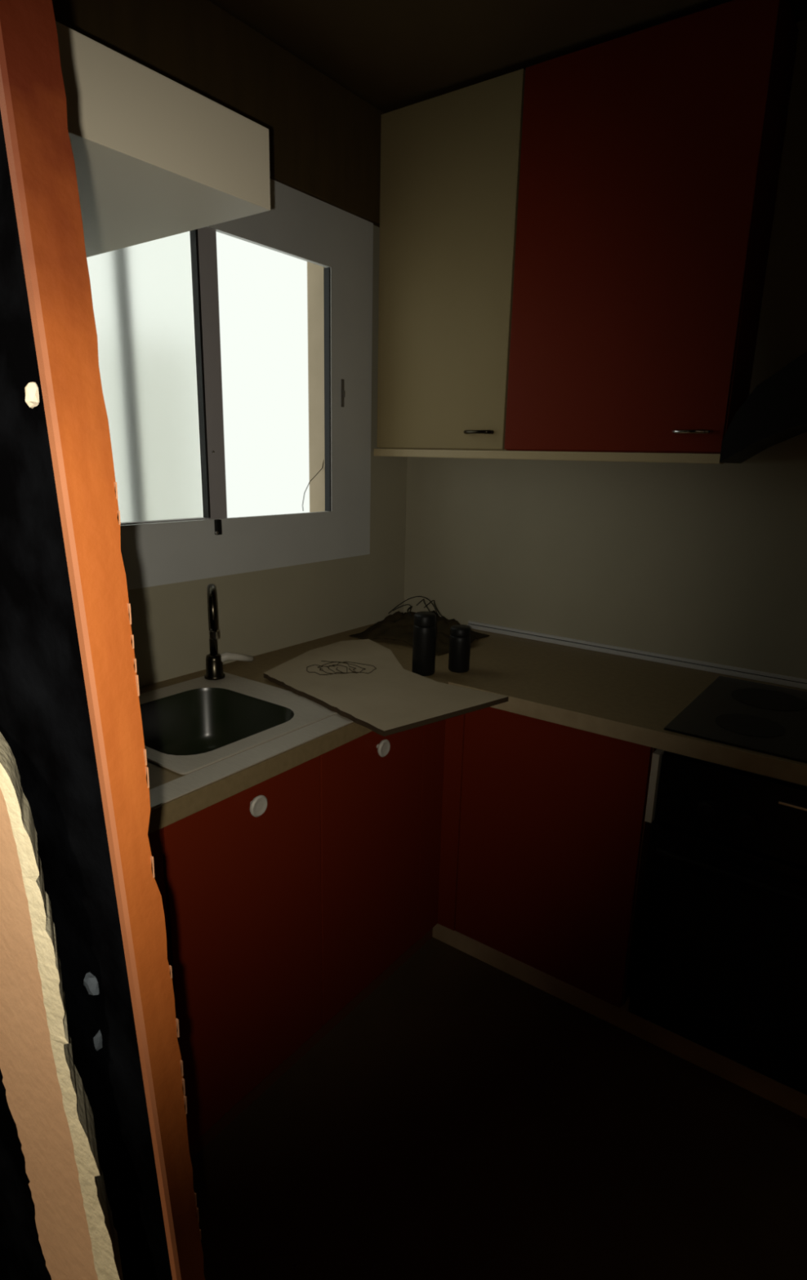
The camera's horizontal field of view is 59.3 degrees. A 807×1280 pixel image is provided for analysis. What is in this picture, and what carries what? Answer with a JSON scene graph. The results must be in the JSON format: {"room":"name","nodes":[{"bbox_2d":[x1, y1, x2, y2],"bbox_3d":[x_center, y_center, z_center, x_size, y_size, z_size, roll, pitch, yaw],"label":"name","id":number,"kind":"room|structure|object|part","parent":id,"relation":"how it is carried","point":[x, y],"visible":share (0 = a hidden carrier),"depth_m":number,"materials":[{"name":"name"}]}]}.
{"room":"kitchen","nodes":[
{"label":"kitchen","id":0,"kind":"room"},
{"bbox_2d":[0,108,172,1279],"bbox_3d":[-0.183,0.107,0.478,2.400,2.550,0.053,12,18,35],"label":"door","id":1,"kind":"structure","parent":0,"point":[80,1199],"depth_m":0.57,"materials":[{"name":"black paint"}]},
{"bbox_2d":[0,0,204,1279],"bbox_3d":[-0.189,0.318,0.561,0.213,2.100,0.038,12,18,35],"label":"trim","id":2,"kind":"structure","parent":1,"relation":"attached to","point":[33,104],"depth_m":0.48,"materials":[{"name":"orange wood"}]},
{"bbox_2d":[127,225,407,687],"bbox_3d":[-1.000,-0.156,1.426,0.080,2.550,3.300,12,18,35],"label":"wall","id":3,"kind":"structure","parent":0,"point":[262,611],"depth_m":2.27,"materials":[{"name":"white paint"}]},
{"bbox_2d":[55,21,270,257],"bbox_3d":[-0.654,-0.745,1.068,0.631,0.115,0.630,12,18,35],"label":"wall box","id":4,"kind":"object","parent":3,"relation":"attached to","point":[155,157],"visible":0.59,"depth_m":1.02,"materials":[{"name":"beige paint"}]},
{"bbox_2d":[52,0,383,590],"bbox_3d":[-0.441,-0.881,1.976,0.114,1.375,1.498,12,18,35],"label":"window","id":5,"kind":"structure","parent":3,"relation":"in","point":[155,303],"depth_m":1.89,"materials":[{"name":"grey metal"}]},
{"bbox_3d":[-0.646,-0.661,1.754,0.005,0.790,0.380,12,18,35],"label":"pane","id":6,"kind":"part","parent":5,"relation":"part of","materials":[{"name":"clear glass"}]},
{"bbox_3d":[-0.636,-0.660,1.753,0.044,0.800,0.431,12,18,36],"label":"sash","id":7,"kind":"part","parent":5,"relation":"part of","materials":[{"name":"grey paint"}]},
{"bbox_2d":[302,462,323,511],"bbox_3d":[-0.293,-0.502,2.297,0.007,0.163,0.091,15,20,42],"label":"loose wire","id":8,"kind":"object","parent":5,"relation":"attached to","point":[322,462],"visible":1,"depth_m":2.28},
{"bbox_3d":[-0.193,-0.793,2.276,0.010,0.085,0.012,12,18,35],"label":"latch plate","id":9,"kind":"part","parent":5,"relation":"part of","materials":[{"name":"grey metal"}]},
{"bbox_2d":[191,937,806,1279],"bbox_3d":[-0.024,1.311,1.054,2.440,0.060,3.320,12,18,35],"label":"floor","id":10,"kind":"structure","parent":0,"point":[466,1119],"depth_m":1.58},
{"bbox_2d":[147,828,169,964],"bbox_3d":[-0.789,0.686,1.371,0.560,0.757,0.404,12,18,35],"label":"base cabinet","id":11,"kind":"object","parent":10,"relation":"on","point":[154,837],"visible":0.02,"depth_m":1.29,"materials":[{"name":"brown"}]},
{"bbox_2d":[160,725,423,1146],"bbox_3d":[-0.412,0.571,1.850,0.584,0.757,0.832,12,18,35],"label":"base cabinet","id":12,"kind":"object","parent":10,"relation":"on","point":[289,894],"visible":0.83,"depth_m":1.60,"materials":[{"name":"brown wood"}]},
{"bbox_3d":[-0.327,0.654,1.541,0.019,0.747,0.413,12,18,35],"label":"door","id":13,"kind":"part","parent":12,"relation":"part of","materials":[{"name":"red paint"}]},
{"bbox_3d":[-0.300,0.337,1.448,0.024,0.045,0.045,12,18,35],"label":"knob","id":14,"kind":"part","parent":12,"relation":"part of","materials":[{"name":"beige"}]},
{"bbox_3d":[-0.081,0.576,1.867,0.019,0.747,0.411,12,18,35],"label":"door","id":15,"kind":"part","parent":12,"relation":"part of","materials":[{"name":"red paint"}]},
{"bbox_3d":[-0.054,0.269,1.777,0.024,0.045,0.045,12,18,35],"label":"knob","id":16,"kind":"part","parent":12,"relation":"part of","materials":[{"name":"beige plastic"}]},
{"bbox_2d":[138,622,806,834],"bbox_3d":[0.394,0.303,1.357,2.395,0.042,1.929,12,18,35],"label":"countertop","id":17,"kind":"structure","parent":12,"relation":"on","point":[624,698],"depth_m":1.88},
{"bbox_2d":[204,583,253,679],"bbox_3d":[-0.494,-0.024,1.900,0.103,0.268,0.194,6,15,17],"label":"tap","id":18,"kind":"object","parent":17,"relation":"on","point":[214,660],"visible":1,"depth_m":1.92,"materials":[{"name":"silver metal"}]},
{"bbox_3d":[-0.498,-0.044,1.854,0.021,0.208,0.131,-3,15,-17],"label":"spout","id":19,"kind":"part","parent":18,"relation":"part of","materials":[{"name":"black metal"}]},
{"bbox_3d":[-0.465,0.049,1.964,0.102,0.040,0.025,-9,17,-34],"label":"lever","id":20,"kind":"part","parent":18,"relation":"part of","materials":[{"name":"beige"}]},
{"bbox_2d":[138,671,353,808],"bbox_3d":[-0.446,0.258,1.681,0.535,0.166,0.800,12,18,35],"label":"sink","id":21,"kind":"object","parent":17,"relation":"in","point":[193,725],"visible":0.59,"depth_m":1.78,"materials":[{"name":"metal"}]},
{"bbox_3d":[-0.480,0.260,1.678,0.357,0.163,0.355,12,18,35],"label":"bowl","id":22,"kind":"part","parent":21,"relation":"part of","materials":[{"name":"metal"}]},
{"bbox_2d":[263,639,508,736],"bbox_3d":[-0.092,0.102,1.955,0.464,0.013,0.701,-10,18,-38],"label":"board","id":23,"kind":"object","parent":17,"relation":"on","point":[391,699],"visible":1,"depth_m":1.83,"materials":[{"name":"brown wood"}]},
{"bbox_2d":[306,660,376,675],"bbox_3d":[-0.176,0.080,1.970,0.196,0.017,0.128,12,18,35],"label":"wire tangle","id":24,"kind":"object","parent":23,"relation":"on","point":[333,665],"visible":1,"depth_m":1.98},
{"bbox_2d":[349,610,488,655],"bbox_3d":[0.072,-0.055,2.450,0.393,0.089,0.345,12,18,35],"label":"rag","id":25,"kind":"object","parent":17,"relation":"on","point":[398,625],"visible":0.59,"depth_m":2.39,"materials":[{"name":"black fabric"}]},
{"bbox_2d":[388,595,443,617],"bbox_3d":[0.061,-0.111,2.406,0.140,0.066,0.202,-9,18,-36],"label":"wire bundle","id":26,"kind":"object","parent":25,"relation":"on","point":[410,607],"visible":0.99,"depth_m":2.43,"materials":[{"name":"black plastic"}]},
{"bbox_2d":[411,611,435,675],"bbox_3d":[0.059,0.010,2.025,0.066,0.175,0.066,12,18,35],"label":"bottle","id":27,"kind":"object","parent":17,"relation":"on","point":[424,638],"visible":0.94,"depth_m":2.00,"materials":[{"name":"black plastic"}]},
{"bbox_2d":[448,624,470,672],"bbox_3d":[0.164,0.025,2.068,0.062,0.130,0.062,5,15,13],"label":"bottle","id":28,"kind":"object","parent":17,"relation":"on","point":[460,634],"visible":1,"depth_m":2.04,"materials":[{"name":"black plastic"}]},
{"bbox_2d":[466,620,806,688],"bbox_3d":[1.079,0.114,2.014,2.090,0.026,0.015,12,18,35],"label":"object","id":29,"kind":"object","parent":17,"relation":"on","point":[770,677],"visible":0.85,"depth_m":2.23,"materials":[{"name":"silver metal"}]},
{"bbox_2d":[663,675,806,763],"bbox_3d":[1.002,0.205,1.694,0.590,0.006,0.535,12,18,35],"label":"cooktop","id":30,"kind":"object","parent":17,"relation":"in","point":[761,717],"visible":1,"depth_m":1.72,"materials":[{"name":"black glass"}]},
{"bbox_3d":[0.820,0.201,1.681,0.150,0.001,0.150,12,18,35],"label":"burner","id":31,"kind":"part","parent":30,"relation":"part of","materials":[{"name":"black glass"}]},
{"bbox_3d":[0.962,0.156,1.869,0.180,0.001,0.180,12,18,35],"label":"burner","id":32,"kind":"part","parent":30,"relation":"part of","materials":[{"name":"black glass"}]},
{"bbox_2d":[416,706,656,1008],"bbox_3d":[0.475,0.520,2.127,0.598,0.757,0.668,12,18,35],"label":"base cabinet","id":33,"kind":"object","parent":10,"relation":"on","point":[534,837],"visible":0.54,"depth_m":1.93,"materials":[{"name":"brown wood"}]},
{"bbox_2d":[431,923,806,1119],"bbox_3d":[0.849,1.067,1.762,1.860,0.098,0.016,12,18,35],"label":"kickboard","id":34,"kind":"object","parent":10,"relation":"on","point":[788,1098],"visible":0.56,"depth_m":1.91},
{"bbox_2d":[627,748,806,1095],"bbox_3d":[0.979,0.616,1.801,0.603,0.754,0.600,12,18,35],"label":"oven","id":35,"kind":"object","parent":10,"relation":"on","point":[720,961],"visible":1,"depth_m":1.65,"materials":[{"name":"black glass"}]},
{"bbox_3d":[0.604,0.352,1.709,0.016,0.178,0.036,12,18,35],"label":"trim","id":36,"kind":"part","parent":35,"relation":"part of","materials":[{"name":"beige"}]},
{"bbox_3d":[0.695,0.389,1.628,0.040,0.040,0.018,12,18,35],"label":"knob","id":37,"kind":"part","parent":35,"relation":"part of","materials":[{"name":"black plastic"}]},
{"bbox_3d":[0.849,0.399,1.542,0.578,0.170,0.026,12,18,35],"label":"control panel","id":38,"kind":"part","parent":35,"relation":"part of","materials":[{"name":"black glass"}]},
{"bbox_3d":[0.819,0.541,1.550,0.520,0.016,0.045,12,18,35],"label":"handle","id":39,"kind":"part","parent":35,"relation":"part of","materials":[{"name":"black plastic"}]},
{"bbox_3d":[0.767,0.404,1.577,0.040,0.040,0.018,12,18,35],"label":"knob","id":40,"kind":"part","parent":35,"relation":"part of","materials":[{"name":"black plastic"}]},
{"bbox_3d":[0.943,0.379,1.446,0.324,0.006,0.004,12,18,35],"label":"chrome trim","id":41,"kind":"part","parent":35,"relation":"part of","materials":[{"name":"white metal"}]},
{"bbox_2d":[208,0,806,113],"bbox_3d":[0.035,-1.216,0.403,2.440,0.060,3.320,12,18,35],"label":"ceiling","id":42,"kind":"structure","parent":0,"point":[393,55],"depth_m":1.80,"materials":[{"name":"paint"}]},
{"bbox_2d":[403,19,806,679],"bbox_3d":[0.971,-0.281,2.089,2.800,2.550,0.120,12,18,35],"label":"wall","id":43,"kind":"structure","parent":0,"point":[706,562],"depth_m":2.17,"materials":[{"name":"white paint"}]},
{"bbox_2d":[376,68,524,450],"bbox_3d":[0.173,-1.121,2.251,0.492,1.000,0.250,12,18,35],"label":"upper cabinet","id":44,"kind":"object","parent":43,"relation":"attached to","point":[450,162],"visible":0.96,"depth_m":2.16,"materials":[{"name":"beige paint"}]},
{"bbox_3d":[0.228,-0.641,2.184,0.102,0.012,0.029,12,18,35],"label":"handle","id":45,"kind":"part","parent":44,"relation":"part of","materials":[{"name":"silver metal"}]},
{"bbox_2d":[503,0,798,453],"bbox_3d":[0.625,-1.028,1.932,0.626,1.000,0.250,12,18,35],"label":"upper cabinet","id":46,"kind":"object","parent":43,"relation":"attached to","point":[651,157],"visible":0.93,"depth_m":1.82,"materials":[{"name":"red paint"}]},
{"bbox_2d":[373,448,723,463],"bbox_3d":[0.364,-0.558,2.142,1.130,0.025,0.042,12,18,35],"label":"rail","id":47,"kind":"object","parent":46,"relation":"attached to","point":[690,458],"visible":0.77,"depth_m":2.06,"materials":[{"name":"beige"}]},
{"bbox_3d":[0.739,-0.536,1.823,0.102,0.012,0.029,12,18,35],"label":"handle","id":48,"kind":"part","parent":46,"relation":"part of","materials":[{"name":"silver metal"}]},
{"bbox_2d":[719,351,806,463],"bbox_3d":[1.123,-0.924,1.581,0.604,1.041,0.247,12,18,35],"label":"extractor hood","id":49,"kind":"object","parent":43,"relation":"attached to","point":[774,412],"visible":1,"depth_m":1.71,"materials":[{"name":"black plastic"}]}
]}

